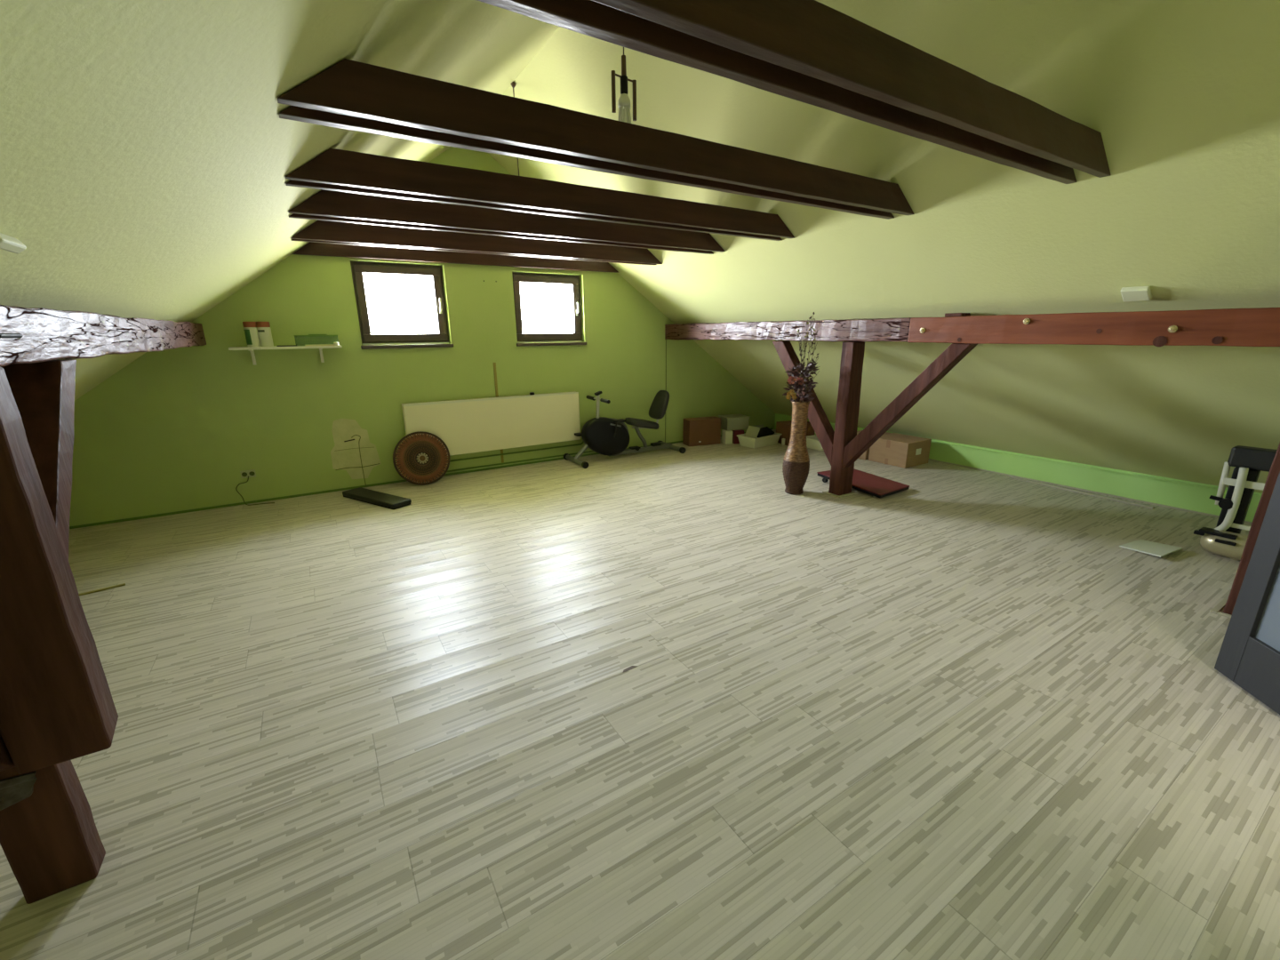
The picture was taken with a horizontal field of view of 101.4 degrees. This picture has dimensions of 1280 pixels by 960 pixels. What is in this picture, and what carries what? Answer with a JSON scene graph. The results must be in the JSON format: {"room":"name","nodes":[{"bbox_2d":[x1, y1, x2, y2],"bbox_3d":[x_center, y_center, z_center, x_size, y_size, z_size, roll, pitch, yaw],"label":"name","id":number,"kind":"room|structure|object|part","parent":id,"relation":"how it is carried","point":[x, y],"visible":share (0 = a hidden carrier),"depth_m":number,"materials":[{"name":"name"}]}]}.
{"room":"exercise studio","nodes":[
{"label":"exercise studio","id":0,"kind":"room"},
{"bbox_2d":[69,146,775,526],"bbox_3d":[-1.693,-1.818,5.757,9.160,3.400,0.330,-10,18,-30],"label":"wall","id":1,"kind":"structure","parent":0,"point":[176,429],"depth_m":4.97,"materials":[{"name":"green paint"}]},
{"bbox_2d":[240,469,255,478],"bbox_3d":[-3.591,-0.056,4.805,0.110,0.070,0.013,-10,18,-30],"label":"wall socket","id":2,"kind":"object","parent":1,"relation":"attached to","point":[244,474],"visible":1,"depth_m":4.80,"materials":[{"name":"yellow"}]},
{"bbox_2d":[228,344,341,364],"bbox_3d":[-3.124,-1.111,4.671,0.825,0.155,0.249,-10,18,-30],"label":"wall shelf","id":3,"kind":"object","parent":1,"relation":"attached to","point":[251,349],"visible":0.98,"depth_m":4.57,"materials":[{"name":"white wood"}]},
{"bbox_2d":[242,321,260,347],"bbox_3d":[-3.330,-1.248,4.494,0.095,0.209,0.094,-10,18,-30],"label":"jar","id":4,"kind":"object","parent":3,"relation":"on","point":[251,332],"visible":0.96,"depth_m":4.46,"materials":[{"name":"grey"}]},
{"bbox_3d":[-3.330,-1.327,4.472,0.094,0.045,0.094,-10,18,-30],"label":"lid","id":5,"kind":"part","parent":4,"relation":"part of","materials":[{"name":"brown"}]},
{"bbox_2d":[256,321,273,346],"bbox_3d":[-3.250,-1.262,4.541,0.096,0.209,0.097,-10,18,-30],"label":"jar","id":6,"kind":"object","parent":3,"relation":"on","point":[264,332],"visible":0.98,"depth_m":4.51,"materials":[{"name":"grey"}]},
{"bbox_3d":[-3.251,-1.341,4.519,0.096,0.045,0.096,-10,18,-30],"label":"lid","id":7,"kind":"part","parent":6,"relation":"part of","materials":[{"name":"brown"}]},
{"bbox_2d":[276,344,297,346],"bbox_3d":[-3.088,-1.173,4.586,0.151,0.010,0.010,-8,17,-23],"label":"pen","id":8,"kind":"object","parent":3,"relation":"on","point":[289,345],"visible":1,"depth_m":4.59,"materials":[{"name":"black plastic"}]},
{"bbox_2d":[294,334,337,335],"bbox_3d":[-2.937,-1.273,4.762,0.339,0.103,0.167,-10,18,-30],"label":"plastic tray","id":9,"kind":"object","parent":3,"relation":"on","point":[308,334],"visible":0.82,"depth_m":4.69,"materials":[{"name":"green plastic"}]},
{"bbox_2d":[304,344,334,346],"bbox_3d":[-2.864,-1.206,4.690,0.225,0.013,0.023,-10,18,-30],"label":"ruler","id":10,"kind":"object","parent":3,"relation":"on","point":[320,344],"visible":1,"depth_m":4.69,"materials":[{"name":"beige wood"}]},
{"bbox_2d":[330,418,381,479],"bbox_3d":[-2.842,-0.308,5.221,0.430,0.625,0.012,-10,18,-30],"label":"plaster patch","id":11,"kind":"object","parent":1,"relation":"attached to","point":[345,454],"visible":1,"depth_m":5.21,"materials":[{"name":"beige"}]},
{"bbox_2d":[351,434,366,485],"bbox_3d":[-2.817,-0.195,5.265,0.085,0.523,0.012,-8,18,-26],"label":"cable","id":12,"kind":"object","parent":11,"relation":"hanging from","point":[355,435],"visible":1,"depth_m":5.26,"materials":[{"name":"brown plastic"}]},
{"bbox_2d":[350,261,453,349],"bbox_3d":[-2.365,-1.732,5.227,0.860,0.803,0.195,-10,18,-30],"label":"window","id":13,"kind":"structure","parent":1,"relation":"in","point":[440,340],"depth_m":5.21,"materials":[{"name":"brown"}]},
{"bbox_3d":[-2.339,-1.352,5.297,0.860,0.034,0.110,-10,18,-30],"label":"sill","id":14,"kind":"part","parent":13,"relation":"part of","materials":[{"name":"grey"}]},
{"bbox_3d":[-2.049,-1.787,5.381,0.028,0.150,0.052,-10,18,-30],"label":"handle","id":15,"kind":"part","parent":13,"relation":"part of","materials":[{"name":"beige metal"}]},
{"bbox_2d":[69,428,772,528],"bbox_3d":[-1.604,-0.151,6.066,8.720,0.022,0.011,-10,18,-30],"label":"baseboard","id":16,"kind":"structure","parent":1,"relation":"attached to","point":[556,459],"depth_m":5.01,"materials":[{"name":"green"}]},
{"bbox_2d":[401,391,581,455],"bbox_3d":[-1.554,-0.642,5.910,2.021,0.580,0.097,-10,18,-30],"label":"radiator","id":17,"kind":"object","parent":1,"relation":"attached to","point":[476,425],"visible":0.94,"depth_m":5.84,"materials":[{"name":"beige metal"}]},
{"bbox_2d":[401,391,578,406],"bbox_3d":[-1.583,-0.906,5.811,1.949,0.018,0.086,-10,18,-30],"label":"grille","id":18,"kind":"object","parent":17,"relation":"attached to","point":[463,402],"depth_m":5.77,"materials":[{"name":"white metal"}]},
{"bbox_2d":[449,437,583,462],"bbox_3d":[-1.389,-0.365,6.099,1.624,0.105,0.048,-10,18,-30],"label":"pipe","id":19,"kind":"object","parent":17,"relation":"attached to","point":[581,437],"visible":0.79,"depth_m":6.09,"materials":[{"name":"green"}]},
{"bbox_2d":[493,362,503,463],"bbox_3d":[-1.595,-0.745,5.909,0.028,1.130,0.009,-10,18,-30],"label":"wooden lath","id":20,"kind":"object","parent":1,"relation":"attached to","point":[494,364],"visible":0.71,"depth_m":5.82,"materials":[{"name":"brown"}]},
{"bbox_2d":[447,450,593,471],"bbox_3d":[-1.268,-0.245,6.235,2.350,0.020,0.020,-10,18,-30],"label":"pipe","id":21,"kind":"object","parent":1,"relation":"attached to","point":[452,470],"visible":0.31,"depth_m":6.09,"materials":[{"name":"green"}]},
{"bbox_2d":[512,272,586,346],"bbox_3d":[-1.052,-1.949,6.017,0.864,0.785,0.195,-10,18,-30],"label":"window","id":22,"kind":"structure","parent":1,"relation":"in","point":[524,340],"depth_m":6.02,"materials":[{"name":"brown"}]},
{"bbox_3d":[-1.026,-1.578,6.084,0.864,0.034,0.110,-10,18,-30],"label":"sill","id":23,"kind":"part","parent":22,"relation":"part of","materials":[{"name":"grey"}]},
{"bbox_3d":[-0.735,-2.013,6.169,0.028,0.150,0.052,-10,18,-30],"label":"handle","id":24,"kind":"part","parent":22,"relation":"part of","materials":[{"name":"white metal"}]},
{"bbox_2d":[664,339,666,442],"bbox_3d":[0.347,-1.173,7.049,0.015,1.380,0.009,-10,18,-30],"label":"cable","id":25,"kind":"object","parent":1,"relation":"attached to","point":[666,340],"visible":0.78,"depth_m":6.99,"materials":[{"name":"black plastic"}]},
{"bbox_2d":[0,429,1279,959],"bbox_3d":[0.435,0.777,2.973,9.160,0.120,8.450,-10,18,-30],"label":"floor","id":26,"kind":"structure","parent":0,"point":[948,716],"depth_m":2.06,"materials":[{"name":"laminate"}]},
{"bbox_2d":[0,366,118,903],"bbox_3d":[-1.589,0.452,1.329,0.276,1.436,0.143,-10,18,-30],"label":"timber post","id":27,"kind":"object","parent":26,"relation":"on","point":[57,706],"visible":0.98,"depth_m":1.34,"materials":[{"name":"brown wood"}]},
{"bbox_2d":[0,734,15,771],"bbox_3d":[-1.395,0.379,0.790,0.103,1.002,0.993,-10,18,-30],"label":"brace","id":28,"kind":"object","parent":27,"relation":"attached to","point":[6,762],"visible":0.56,"depth_m":1.32,"materials":[{"name":"brown wood"}]},
{"bbox_3d":[-1.649,0.859,1.429,0.148,0.600,0.099,-10,18,-30],"label":"post","id":29,"kind":"part","parent":27,"relation":"part of","materials":[{"name":"brown wood"}]},
{"bbox_2d":[78,583,125,595],"bbox_3d":[-3.358,0.686,3.184,0.335,0.008,0.022,-14,21,-40],"label":"floor strip","id":30,"kind":"object","parent":26,"relation":"on","point":[124,584],"visible":0.56,"depth_m":3.22,"materials":[{"name":"yellow"}]},
{"bbox_2d":[235,475,274,505],"bbox_3d":[-3.534,0.097,4.803,0.292,0.263,0.075,-1,16,0],"label":"cable","id":31,"kind":"object","parent":26,"relation":"on","point":[248,476],"visible":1,"depth_m":4.80,"materials":[{"name":"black plastic"}]},
{"bbox_2d":[342,487,411,509],"bbox_3d":[-2.474,0.167,4.912,0.795,0.052,0.185,9,18,30],"label":"pad","id":32,"kind":"object","parent":26,"relation":"on","point":[376,498],"visible":1,"depth_m":4.84,"materials":[{"name":"black plastic"}]},
{"bbox_3d":[-2.475,0.186,4.916,0.781,0.014,0.177,9,18,30],"label":"board","id":33,"kind":"part","parent":32,"relation":"part of","materials":[{"name":"black"}]},
{"bbox_2d":[392,431,450,485],"bbox_3d":[-2.233,-0.222,5.378,0.551,0.536,0.150,-10,18,-30],"label":"disc","id":34,"kind":"object","parent":26,"relation":"on","point":[420,458],"visible":1,"depth_m":5.37,"materials":[{"name":"brown wood"}]},
{"bbox_2d":[563,390,685,468],"bbox_3d":[-0.180,-0.697,6.449,1.460,0.834,0.549,-10,18,-30],"label":"exercise bike","id":35,"kind":"object","parent":26,"relation":"on","point":[609,436],"visible":1,"depth_m":6.35,"materials":[{"name":"grey metal"}]},
{"bbox_3d":[-0.500,-0.841,6.213,0.056,0.352,0.038,-10,18,-30],"label":"handlebar post","id":36,"kind":"part","parent":35,"relation":"part of","materials":[{"name":"silver metal"}]},
{"bbox_3d":[-0.059,-0.399,6.602,0.120,0.044,0.120,-10,18,-30],"label":"slide knob","id":37,"kind":"part","parent":35,"relation":"part of","materials":[{"name":"black plastic"}]},
{"bbox_3d":[0.009,-0.551,6.622,0.183,0.298,0.048,-10,18,-30],"label":"seat post","id":38,"kind":"part","parent":35,"relation":"part of","materials":[{"name":"grey metal"}]},
{"bbox_3d":[0.017,-0.708,6.541,0.410,0.160,0.333,-10,18,-30],"label":"seat","id":39,"kind":"part","parent":35,"relation":"part of","materials":[{"name":"black leather"}]},
{"bbox_3d":[0.083,-0.736,6.619,0.424,0.192,0.170,-10,18,-30],"label":"seat frame","id":40,"kind":"part","parent":35,"relation":"part of","materials":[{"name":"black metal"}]},
{"bbox_3d":[0.248,-0.953,6.623,0.184,0.354,0.319,-10,18,-30],"label":"backrest","id":41,"kind":"part","parent":35,"relation":"part of","materials":[{"name":"black leather"}]},
{"bbox_2d":[622,665,638,672],"bbox_3d":[-0.050,0.873,2.427,0.085,0.001,0.019,-11,19,-32],"label":"chip","id":42,"kind":"object","parent":26,"relation":"on","point":[631,667],"visible":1,"depth_m":2.43,"materials":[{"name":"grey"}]},
{"bbox_2d":[682,416,720,446],"bbox_3d":[0.854,-0.673,7.220,0.480,0.355,0.201,-6,17,-20],"label":"cardboard box","id":43,"kind":"object","parent":26,"relation":"on","point":[700,430],"visible":1,"depth_m":7.13,"materials":[{"name":"brown cardboard"}]},
{"bbox_2d":[721,429,732,444],"bbox_3d":[1.209,-0.602,7.278,0.105,0.180,0.150,-4,16,-11],"label":"cardboard box","id":44,"kind":"object","parent":26,"relation":"on","point":[726,435],"visible":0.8,"depth_m":7.22,"materials":[{"name":"beige cardboard"}]},
{"bbox_2d":[731,429,743,444],"bbox_3d":[1.349,-0.611,7.297,0.140,0.185,0.170,-4,16,-11],"label":"cardboard box","id":45,"kind":"object","parent":26,"relation":"on","point":[735,439],"visible":0.65,"depth_m":7.21,"materials":[{"name":"red cardboard"}]},
{"bbox_2d":[718,414,750,430],"bbox_3d":[1.312,-0.810,7.334,0.354,0.176,0.280,-6,17,-17],"label":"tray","id":46,"kind":"object","parent":45,"relation":"on","point":[728,421],"visible":0.91,"depth_m":7.23,"materials":[{"name":"beige"}]},
{"bbox_3d":[1.311,-0.886,7.313,0.354,0.017,0.280,-6,17,-17],"label":"lid","id":47,"kind":"part","parent":46,"relation":"part of","materials":[{"name":"beige"}]},
{"bbox_2d":[736,432,781,448],"bbox_3d":[1.624,-0.551,7.148,0.544,0.145,0.324,-12,19,-35],"label":"storage bin","id":48,"kind":"object","parent":26,"relation":"on","point":[771,439],"visible":0.8,"depth_m":7.03,"materials":[{"name":"beige plastic"}]},
{"bbox_2d":[744,425,759,438],"bbox_3d":[1.498,-0.612,7.039,0.115,0.202,0.200,-12,19,-35],"label":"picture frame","id":49,"kind":"object","parent":48,"relation":"in","point":[752,432],"visible":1,"depth_m":7.04,"materials":[{"name":"beige"}]},
{"bbox_2d":[745,424,763,430],"bbox_3d":[1.591,-0.675,7.226,0.350,0.140,0.037,-12,19,-35],"label":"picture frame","id":50,"kind":"object","parent":48,"relation":"in","point":[758,426],"visible":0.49,"depth_m":7.26,"materials":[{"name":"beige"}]},
{"bbox_2d":[756,426,774,438],"bbox_3d":[1.669,-0.652,7.142,0.331,0.100,0.150,-12,19,-35],"label":"case","id":51,"kind":"object","parent":48,"relation":"in","point":[764,431],"visible":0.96,"depth_m":7.13,"materials":[{"name":"black fabric"}]},
{"bbox_2d":[781,438,785,445],"bbox_3d":[1.951,-0.522,7.136,0.040,0.090,0.040,-10,18,-30],"label":"adapter","id":52,"kind":"object","parent":26,"relation":"on","point":[782,439],"visible":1,"depth_m":7.12,"materials":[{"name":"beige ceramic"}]},
{"bbox_2d":[776,420,814,446],"bbox_3d":[2.143,-0.657,7.251,0.420,0.285,0.300,-6,17,-19],"label":"cardboard box","id":53,"kind":"object","parent":26,"relation":"on","point":[783,428],"visible":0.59,"depth_m":7.15,"materials":[{"name":"brown cardboard"}]},
{"bbox_2d":[782,400,810,494],"bbox_3d":[1.481,-0.302,4.933,0.249,0.874,0.252,0,16,1],"label":"wicker vase","id":54,"kind":"object","parent":26,"relation":"on","point":[796,465],"visible":0.98,"depth_m":4.87,"materials":[{"name":"wicker"}]},
{"bbox_2d":[782,312,819,402],"bbox_3d":[1.467,-0.993,4.725,0.342,0.999,0.296,-4,16,-11],"label":"dried flowers","id":55,"kind":"object","parent":54,"relation":"in","point":[811,367],"visible":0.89,"depth_m":4.71,"materials":[{"name":"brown plant"}]},
{"bbox_2d":[806,434,823,451],"bbox_3d":[2.381,-0.487,6.905,0.334,0.140,0.374,-9,18,-27],"label":"storage bin","id":56,"kind":"object","parent":26,"relation":"on","point":[812,442],"visible":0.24,"depth_m":6.84,"materials":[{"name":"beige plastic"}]},
{"bbox_2d":[822,490,857,497],"bbox_3d":[1.914,0.118,5.014,0.270,0.012,0.200,-10,18,-30],"label":"trim","id":57,"kind":"structure","parent":26,"relation":"on","point":[824,492],"depth_m":4.95,"materials":[{"name":"beige wood"}]},
{"bbox_2d":[828,341,864,495],"bbox_3d":[1.906,-0.549,4.824,0.193,1.400,0.126,-10,18,-30],"label":"timber post","id":58,"kind":"object","parent":26,"relation":"on","point":[852,352],"visible":0.94,"depth_m":4.75,"materials":[{"name":"brown wood"}]},
{"bbox_2d":[772,340,834,465],"bbox_3d":[1.619,-0.781,5.171,0.112,1.137,0.850,-10,18,-30],"label":"brace","id":59,"kind":"object","parent":58,"relation":"attached to","point":[823,429],"visible":0.71,"depth_m":5.04,"materials":[{"name":"brown wood"}]},
{"bbox_2d":[842,343,977,467],"bbox_3d":[2.166,-0.552,4.325,0.113,1.127,0.965,-10,18,-30],"label":"brace","id":60,"kind":"object","parent":58,"relation":"attached to","point":[955,353],"visible":0.97,"depth_m":4.24,"materials":[{"name":"brown wood"}]},
{"bbox_2d":[816,468,909,498],"bbox_3d":[2.213,0.014,5.212,0.490,0.100,0.734,-10,18,-30],"label":"board","id":61,"kind":"object","parent":26,"relation":"on","point":[877,486],"visible":0.68,"depth_m":5.07,"materials":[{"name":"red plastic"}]},
{"bbox_2d":[856,430,889,460],"bbox_3d":[2.801,-0.442,6.467,0.451,0.285,0.310,-10,18,-30],"label":"cardboard box","id":62,"kind":"object","parent":26,"relation":"on","point":[865,456],"visible":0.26,"depth_m":6.28,"materials":[{"name":"brown cardboard"}]},
{"bbox_2d":[868,432,931,468],"bbox_3d":[3.041,-0.354,6.149,0.454,0.285,0.474,-10,18,-30],"label":"cardboard box","id":63,"kind":"object","parent":26,"relation":"on","point":[893,449],"visible":0.88,"depth_m":6.00,"materials":[{"name":"brown cardboard"}]},
{"bbox_2d":[1011,476,1154,509],"bbox_3d":[4.145,0.105,4.980,0.035,0.016,1.133,-9,18,-27],"label":"floor strip","id":64,"kind":"object","parent":26,"relation":"on","point":[1013,477],"visible":1,"depth_m":4.90,"materials":[{"name":"beige"}]},
{"bbox_2d":[1119,539,1182,557],"bbox_3d":[3.572,0.472,3.671,0.295,0.028,0.233,-8,17,-24],"label":"board","id":65,"kind":"object","parent":26,"relation":"on","point":[1150,548],"visible":1,"depth_m":3.65,"materials":[{"name":"grey"}]},
{"bbox_2d":[1209,598,1231,617],"bbox_3d":[3.291,0.727,2.814,0.260,0.012,0.270,-10,18,-30],"label":"trim","id":66,"kind":"structure","parent":26,"relation":"on","point":[1220,605],"depth_m":2.87,"materials":[{"name":"beige wood"}]},
{"bbox_2d":[1193,445,1276,560],"bbox_3d":[4.027,0.154,3.487,0.375,0.735,0.330,-10,18,-30],"label":"machine","id":67,"kind":"object","parent":26,"relation":"on","point":[1226,540],"visible":0.78,"depth_m":3.47,"materials":[{"name":"beige metal"}]},
{"bbox_3d":[3.933,0.155,3.531,0.050,0.072,0.143,-10,18,-30],"label":"adjuster knob","id":68,"kind":"part","parent":67,"relation":"part of","materials":[{"name":"black plastic"}]},
{"bbox_2d":[1214,472,1279,714],"bbox_3d":[2.501,0.020,1.701,0.099,1.968,0.860,2,16,10],"label":"door","id":69,"kind":"structure","parent":26,"relation":"on","point":[1249,654],"depth_m":2.18,"materials":[{"name":"grey paint"}]},
{"bbox_3d":[2.531,-0.030,1.681,0.006,1.630,0.668,2,16,10],"label":"glass panel","id":70,"kind":"part","parent":69,"relation":"part of","materials":[{"name":"grey glass"}]},
{"bbox_2d":[1223,442,1279,615],"bbox_3d":[3.286,0.059,2.626,0.183,1.400,0.196,-10,18,-30],"label":"timber post","id":71,"kind":"object","parent":26,"relation":"on","point":[1275,469],"visible":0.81,"depth_m":2.71,"materials":[{"name":"brown wood"}]},
{"bbox_2d":[907,307,1279,346],"bbox_3d":[2.920,-0.848,2.936,0.186,0.196,2.894,-10,18,-30],"label":"purlin","id":72,"kind":"object","parent":71,"relation":"on","point":[1254,326],"visible":1,"depth_m":3.04,"materials":[{"name":"red wood"}]},
{"bbox_2d":[944,312,970,316],"bbox_3d":[2.339,-1.215,3.857,0.130,0.024,0.120,-10,18,-30],"label":"wooden block","id":73,"kind":"object","parent":72,"relation":"on","point":[947,314],"visible":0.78,"depth_m":3.81,"materials":[{"name":"brown wood"}]},
{"bbox_2d":[0,0,1279,493],"bbox_3d":[-0.186,-1.368,3.372,8.960,3.436,7.570,-10,18,-30],"label":"ceiling","id":74,"kind":"structure","parent":0,"point":[147,153],"depth_m":2.55,"materials":[{"name":"green paint"}]},
{"bbox_2d":[0,232,26,253],"bbox_3d":[-1.541,-0.577,1.270,0.037,0.037,0.140,-10,18,-30],"label":"junction box","id":75,"kind":"object","parent":74,"relation":"attached to","point":[7,243],"visible":1,"depth_m":1.28,"materials":[{"name":"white plastic"}]},
{"bbox_2d":[0,304,206,366],"bbox_3d":[-2.065,-0.516,1.851,0.168,0.181,6.249,-10,19,-31],"label":"purlin","id":76,"kind":"object","parent":74,"relation":"attached to","point":[48,334],"visible":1,"depth_m":1.84,"materials":[{"name":"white wood"}]},
{"bbox_2d":[0,333,22,337],"bbox_3d":[-1.519,-0.341,1.237,0.049,0.011,0.121,1,16,6],"label":"hook","id":77,"kind":"object","parent":76,"relation":"attached to","point":[2,335],"visible":1,"depth_m":1.26,"materials":[{"name":"grey metal"}]},
{"bbox_2d":[0,359,76,559],"bbox_3d":[-1.802,0.013,1.575,0.140,0.705,0.687,-10,18,-30],"label":"brace","id":78,"kind":"object","parent":76,"relation":"attached to","point":[43,392],"visible":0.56,"depth_m":1.59,"materials":[{"name":"brown wood"}]},
{"bbox_2d":[292,241,618,272],"bbox_3d":[-1.654,-2.300,5.411,3.285,0.148,0.053,-10,18,-30],"label":"ceiling beam","id":79,"kind":"structure","parent":74,"relation":"attached to","point":[317,249],"depth_m":5.22,"materials":[{"name":"brown wood"}]},
{"bbox_2d":[291,239,655,265],"bbox_3d":[-1.227,-2.118,4.750,3.285,0.148,0.048,-10,18,-30],"label":"ceiling beam","id":80,"kind":"structure","parent":74,"relation":"attached to","point":[299,240],"depth_m":4.54,"materials":[{"name":"brown wood"}]},
{"bbox_2d":[290,220,662,263],"bbox_3d":[-1.171,-2.094,4.665,3.285,0.148,0.049,-10,18,-30],"label":"ceiling beam","id":81,"kind":"structure","parent":74,"relation":"attached to","point":[319,230],"depth_m":4.45,"materials":[{"name":"brown wood"}]},
{"bbox_2d":[288,213,713,254],"bbox_3d":[-0.724,-1.903,3.974,3.285,0.149,0.048,-10,18,-30],"label":"ceiling beam","id":82,"kind":"structure","parent":74,"relation":"attached to","point":[293,215],"depth_m":3.73,"materials":[{"name":"brown wood"}]},
{"bbox_2d":[288,189,725,252],"bbox_3d":[-0.643,-1.869,3.849,3.285,0.148,0.049,-10,18,-30],"label":"ceiling beam","id":83,"kind":"structure","parent":74,"relation":"attached to","point":[324,203],"depth_m":3.59,"materials":[{"name":"brown wood"}]},
{"bbox_2d":[510,81,519,175],"bbox_3d":[-0.977,-2.682,4.166,0.044,0.815,0.044,-10,18,-30],"label":"hanging wire","id":84,"kind":"object","parent":74,"relation":"hanging from","point":[513,84],"visible":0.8,"depth_m":4.07,"materials":[{"name":"brown"}]},
{"bbox_2d":[285,179,782,240],"bbox_3d":[-0.283,-1.715,3.292,3.285,0.148,0.048,-10,18,-30],"label":"ceiling beam","id":85,"kind":"structure","parent":74,"relation":"attached to","point":[292,183],"depth_m":3.00,"materials":[{"name":"brown wood"}]},
{"bbox_2d":[285,148,794,238],"bbox_3d":[-0.214,-1.685,3.186,3.285,0.148,0.049,-10,18,-30],"label":"ceiling beam","id":86,"kind":"structure","parent":74,"relation":"attached to","point":[334,166],"depth_m":2.89,"materials":[{"name":"brown wood"}]},
{"bbox_2d":[279,105,894,219],"bbox_3d":[0.221,-1.499,2.514,3.285,0.148,0.048,-10,18,-30],"label":"ceiling beam","id":87,"kind":"structure","parent":74,"relation":"attached to","point":[293,113],"depth_m":2.13,"materials":[{"name":"brown wood"}]},
{"bbox_2d":[277,58,914,215],"bbox_3d":[0.292,-1.469,2.404,3.285,0.148,0.049,-10,18,-30],"label":"ceiling beam","id":88,"kind":"structure","parent":74,"relation":"attached to","point":[348,87],"depth_m":2.02,"materials":[{"name":"brown wood"}]},
{"bbox_2d":[611,47,636,123],"bbox_3d":[-0.088,-2.311,2.789,0.154,0.796,0.070,-10,18,-30],"label":"pendant lamp","id":89,"kind":"object","parent":74,"relation":"hanging from","point":[624,101],"visible":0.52,"depth_m":2.83,"materials":[{"name":"brown metal"}]},
{"bbox_3d":[-0.142,-2.086,2.817,0.020,0.190,0.020,-3,16,-9],"label":"rod","id":90,"kind":"part","parent":89,"relation":"part of","materials":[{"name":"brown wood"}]},
{"bbox_3d":[-0.087,-2.223,2.814,0.028,0.100,0.028,-10,18,-30],"label":"stem","id":91,"kind":"part","parent":89,"relation":"part of","materials":[{"name":"brown wood"}]},
{"bbox_2d":[620,74,627,94],"bbox_3d":[-0.086,-2.136,2.839,0.042,0.085,0.042,-10,18,-30],"label":"socket","id":92,"kind":"object","parent":89,"relation":"attached to","point":[623,77],"depth_m":2.82,"materials":[{"name":"black plastic"}]},
{"bbox_3d":[-0.086,-2.066,2.859,0.068,0.060,0.068,-10,18,-30],"label":"bulb","id":93,"kind":"part","parent":89,"relation":"part of","materials":[{"name":"white"}]},
{"bbox_3d":[-0.030,-2.091,2.888,0.020,0.190,0.020,-3,16,-9],"label":"rod","id":94,"kind":"part","parent":89,"relation":"part of","materials":[{"name":"brown wood"}]},
{"bbox_2d":[477,0,1076,183],"bbox_3d":[0.731,-1.281,1.726,3.285,0.148,0.048,-10,18,-30],"label":"ceiling beam","id":95,"kind":"structure","parent":74,"relation":"attached to","point":[590,18],"depth_m":1.48,"materials":[{"name":"brown wood"}]},
{"bbox_2d":[664,317,911,342],"bbox_3d":[1.281,-1.563,5.501,0.176,0.201,3.347,-10,18,-30],"label":"purlin","id":96,"kind":"object","parent":74,"relation":"attached to","point":[894,329],"visible":0.94,"depth_m":4.99,"materials":[{"name":"brown wood"}]},
{"bbox_2d":[592,0,1111,177],"bbox_3d":[0.800,-1.252,1.619,3.285,0.149,0.048,-10,18,-30],"label":"ceiling beam","id":97,"kind":"structure","parent":74,"relation":"attached to","point":[812,38],"depth_m":1.53,"materials":[{"name":"brown wood"}]},
{"bbox_2d":[1120,286,1151,301],"bbox_3d":[2.804,-1.052,2.962,0.094,0.077,0.120,-10,18,-30],"label":"junction box","id":98,"kind":"object","parent":74,"relation":"attached to","point":[1135,293],"visible":1,"depth_m":2.95,"materials":[{"name":"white plastic"}]},
{"bbox_2d":[774,413,1262,522],"bbox_3d":[3.835,-0.429,5.807,0.250,0.600,6.870,-10,18,-30],"label":"wall","id":99,"kind":"structure","parent":0,"point":[1193,498],"depth_m":4.97,"materials":[{"name":"paint"}]},
{"bbox_2d":[776,414,1261,496],"bbox_3d":[3.784,-0.316,5.659,0.019,0.012,6.210,-10,18,-30],"label":"trim","id":100,"kind":"structure","parent":99,"relation":"attached to","point":[1151,477],"depth_m":4.97,"materials":[{"name":"paint"}]},
{"bbox_2d":[928,458,1251,523],"bbox_3d":[3.791,-0.100,5.722,0.009,0.014,6.210,-10,18,-30],"label":"baseboard","id":101,"kind":"structure","parent":99,"relation":"attached to","point":[1202,513],"depth_m":4.96,"materials":[{"name":"beige"}]}
]}

